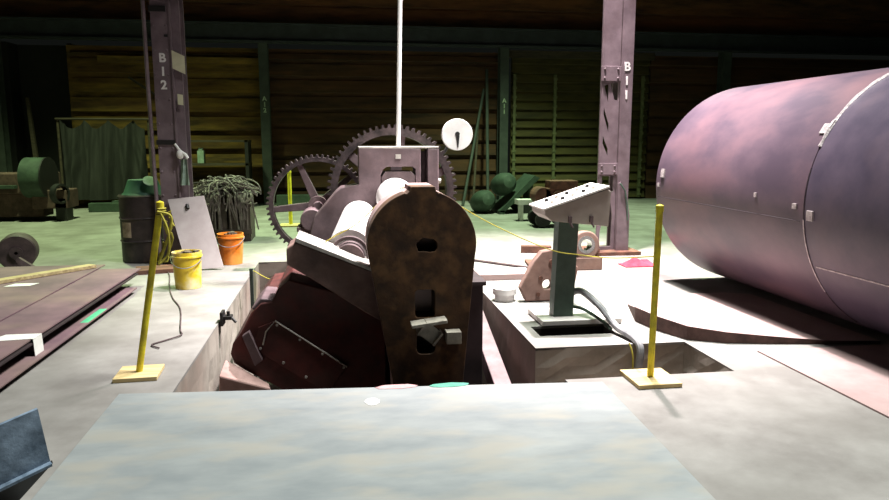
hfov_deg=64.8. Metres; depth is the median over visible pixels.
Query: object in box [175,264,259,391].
wall
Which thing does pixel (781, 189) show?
cylinder
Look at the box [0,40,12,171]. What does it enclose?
wall column
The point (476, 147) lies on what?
leaning pole
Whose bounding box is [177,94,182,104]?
card
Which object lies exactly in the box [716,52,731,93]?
wall column
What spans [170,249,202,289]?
bucket
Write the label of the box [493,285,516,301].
bucket
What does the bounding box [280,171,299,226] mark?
barrier post
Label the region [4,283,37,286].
paper
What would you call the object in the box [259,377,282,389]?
floor
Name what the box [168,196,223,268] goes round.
leaning board
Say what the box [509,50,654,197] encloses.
door
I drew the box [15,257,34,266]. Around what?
chock
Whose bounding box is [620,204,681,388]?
barrier post
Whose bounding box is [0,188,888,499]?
floor
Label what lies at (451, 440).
sheet
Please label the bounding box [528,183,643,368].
control console
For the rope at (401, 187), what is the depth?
5.86 m
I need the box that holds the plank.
[25,97,38,156]
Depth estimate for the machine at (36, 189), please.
13.87 m
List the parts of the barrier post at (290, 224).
post, board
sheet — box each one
[31,382,715,499]
[757,344,888,417]
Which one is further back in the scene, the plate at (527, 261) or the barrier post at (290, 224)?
the barrier post at (290, 224)
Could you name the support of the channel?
attached to the wall at (517, 354)
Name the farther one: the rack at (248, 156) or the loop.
the rack at (248, 156)
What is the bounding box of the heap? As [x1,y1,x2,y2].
[193,174,261,229]
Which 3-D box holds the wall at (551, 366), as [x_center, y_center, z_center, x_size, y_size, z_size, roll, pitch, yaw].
[1.318,1.052,5.581,1.230,0.588,0.024,-1,9,-8]
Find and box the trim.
[97,55,257,64]
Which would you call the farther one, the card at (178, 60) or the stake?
the card at (178, 60)
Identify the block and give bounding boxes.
[219,361,270,390]
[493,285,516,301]
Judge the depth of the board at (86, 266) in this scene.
7.30 m
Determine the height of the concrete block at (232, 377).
0.949 m
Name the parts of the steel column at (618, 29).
lacing plate, plate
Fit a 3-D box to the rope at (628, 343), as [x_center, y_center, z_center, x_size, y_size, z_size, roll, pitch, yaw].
[1.468,1.016,5.542,0.023,0.573,0.062,-4,10,-24]
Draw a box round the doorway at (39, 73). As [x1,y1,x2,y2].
[1,41,73,184]
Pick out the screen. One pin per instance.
(99, 162)
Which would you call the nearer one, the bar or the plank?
the bar
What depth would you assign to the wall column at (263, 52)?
17.22 m
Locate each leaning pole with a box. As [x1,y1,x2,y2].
[461,88,484,205]
[472,116,478,195]
[485,69,488,189]
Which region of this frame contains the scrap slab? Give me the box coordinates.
[136,264,173,274]
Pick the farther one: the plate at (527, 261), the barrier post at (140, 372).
the plate at (527, 261)
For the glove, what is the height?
0.201 m
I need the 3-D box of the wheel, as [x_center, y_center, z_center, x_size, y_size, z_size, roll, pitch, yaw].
[-5.343,0.014,8.771,0.440,0.440,0.400,-4,10,-24]
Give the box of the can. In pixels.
[197,148,205,162]
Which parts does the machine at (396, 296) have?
access panel, frame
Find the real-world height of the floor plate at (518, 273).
0.068 m
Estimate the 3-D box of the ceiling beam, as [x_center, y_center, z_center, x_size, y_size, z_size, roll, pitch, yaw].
[-1.637,-5.302,17.315,54.000,0.460,0.250,-1,9,-8]
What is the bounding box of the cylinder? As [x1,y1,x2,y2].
[656,68,888,334]
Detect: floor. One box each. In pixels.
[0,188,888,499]
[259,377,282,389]
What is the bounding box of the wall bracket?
[220,309,236,325]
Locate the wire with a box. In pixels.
[151,272,182,348]
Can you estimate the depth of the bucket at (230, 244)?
9.03 m
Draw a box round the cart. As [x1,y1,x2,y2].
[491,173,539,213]
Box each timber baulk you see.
[88,202,118,211]
[276,194,323,205]
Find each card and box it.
[171,50,184,73]
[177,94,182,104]
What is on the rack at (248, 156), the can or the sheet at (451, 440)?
the can
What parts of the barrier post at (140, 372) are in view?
board, post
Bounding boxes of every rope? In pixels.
[253,187,653,278]
[628,343,633,368]
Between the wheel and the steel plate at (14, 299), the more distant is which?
the wheel
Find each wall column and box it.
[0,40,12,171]
[258,43,276,204]
[496,47,508,201]
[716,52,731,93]
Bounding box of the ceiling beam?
[0,16,888,55]
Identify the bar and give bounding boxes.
[521,245,550,252]
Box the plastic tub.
[121,179,160,194]
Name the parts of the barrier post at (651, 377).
board, post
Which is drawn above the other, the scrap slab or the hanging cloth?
the hanging cloth
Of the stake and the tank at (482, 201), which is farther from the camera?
the tank at (482, 201)
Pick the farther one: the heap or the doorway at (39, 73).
the doorway at (39, 73)
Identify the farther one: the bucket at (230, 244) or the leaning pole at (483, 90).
the leaning pole at (483, 90)
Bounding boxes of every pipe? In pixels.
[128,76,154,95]
[140,0,162,264]
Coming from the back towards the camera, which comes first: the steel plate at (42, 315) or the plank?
the plank
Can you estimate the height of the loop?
0.395 m
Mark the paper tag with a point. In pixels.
(37, 338)
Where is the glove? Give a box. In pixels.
[174,143,188,158]
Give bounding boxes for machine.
[0,157,78,220]
[231,0,485,389]
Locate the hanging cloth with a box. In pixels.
[180,159,189,184]
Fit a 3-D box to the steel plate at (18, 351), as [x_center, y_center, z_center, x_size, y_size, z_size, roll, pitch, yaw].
[-2.938,0.711,4.815,0.055,0.016,0.586,-1,9,-8]
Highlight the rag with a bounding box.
[618,258,652,266]
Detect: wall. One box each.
[0,0,888,205]
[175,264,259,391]
[259,262,287,292]
[482,294,535,384]
[535,344,683,382]
[683,343,730,373]
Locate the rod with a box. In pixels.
[475,259,527,267]
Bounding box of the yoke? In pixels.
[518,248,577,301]
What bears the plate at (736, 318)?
on the floor at (761, 428)
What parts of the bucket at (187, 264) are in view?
bail handle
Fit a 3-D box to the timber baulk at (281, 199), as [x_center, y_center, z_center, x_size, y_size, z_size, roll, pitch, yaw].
[-2.722,-1.235,17.255,2.750,0.278,0.300,-1,9,-8]
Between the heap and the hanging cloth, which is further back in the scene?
the heap
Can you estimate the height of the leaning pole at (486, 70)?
3.416 m
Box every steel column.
[148,0,193,264]
[581,0,640,255]
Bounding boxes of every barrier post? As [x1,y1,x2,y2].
[112,201,164,382]
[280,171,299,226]
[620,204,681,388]
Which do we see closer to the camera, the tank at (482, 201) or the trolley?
the trolley
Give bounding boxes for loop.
[156,207,174,265]
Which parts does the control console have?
post, control panel, plate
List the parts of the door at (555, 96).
head rail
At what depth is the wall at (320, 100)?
17.95 m
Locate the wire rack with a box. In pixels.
[201,195,254,241]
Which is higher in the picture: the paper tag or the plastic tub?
the plastic tub
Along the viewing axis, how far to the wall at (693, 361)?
5.42 m
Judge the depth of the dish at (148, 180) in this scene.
9.09 m
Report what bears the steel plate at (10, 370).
on the floor at (761, 428)
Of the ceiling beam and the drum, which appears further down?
the drum
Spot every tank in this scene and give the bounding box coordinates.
[470,190,495,212]
[490,173,515,195]
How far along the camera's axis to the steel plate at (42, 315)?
6.03 m
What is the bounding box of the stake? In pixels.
[249,268,257,377]
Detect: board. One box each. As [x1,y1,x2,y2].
[0,264,96,283]
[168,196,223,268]
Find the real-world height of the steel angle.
0.477 m
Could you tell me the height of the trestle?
0.428 m
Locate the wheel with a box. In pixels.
[0,232,38,266]
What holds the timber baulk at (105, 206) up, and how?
on the floor at (761, 428)
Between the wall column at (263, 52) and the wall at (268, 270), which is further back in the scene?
the wall column at (263, 52)
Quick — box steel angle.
[0,408,52,499]
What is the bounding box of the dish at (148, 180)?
[143,176,153,185]
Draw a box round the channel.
[482,311,510,384]
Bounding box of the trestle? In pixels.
[515,199,532,220]
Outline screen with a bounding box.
[55,118,152,200]
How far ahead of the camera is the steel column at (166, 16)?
8.82 m
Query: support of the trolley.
on the floor at (761, 428)
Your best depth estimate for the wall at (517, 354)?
6.23 m
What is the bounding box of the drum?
[117,194,164,262]
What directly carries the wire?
on the floor at (761, 428)
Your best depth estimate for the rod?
9.06 m
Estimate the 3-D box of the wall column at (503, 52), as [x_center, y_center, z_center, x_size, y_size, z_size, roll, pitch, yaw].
[1.514,-3.242,18.217,0.480,3.950,0.440,-1,9,-8]
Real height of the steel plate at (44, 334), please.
0.016 m
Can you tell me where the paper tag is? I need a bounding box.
[0,333,43,355]
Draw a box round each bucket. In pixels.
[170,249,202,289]
[216,231,244,264]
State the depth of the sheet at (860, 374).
4.92 m
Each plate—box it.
[0,264,104,321]
[0,268,140,360]
[0,287,136,388]
[0,340,32,365]
[42,273,137,337]
[474,267,526,279]
[525,259,531,265]
[628,292,880,343]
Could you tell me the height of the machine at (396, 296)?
6.051 m
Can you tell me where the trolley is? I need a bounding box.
[527,180,577,227]
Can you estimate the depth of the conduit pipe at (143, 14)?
8.71 m
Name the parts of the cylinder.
tack plate, tack plate, tack plate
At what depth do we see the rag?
8.96 m
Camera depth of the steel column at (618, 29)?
9.71 m
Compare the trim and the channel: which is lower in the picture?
the channel

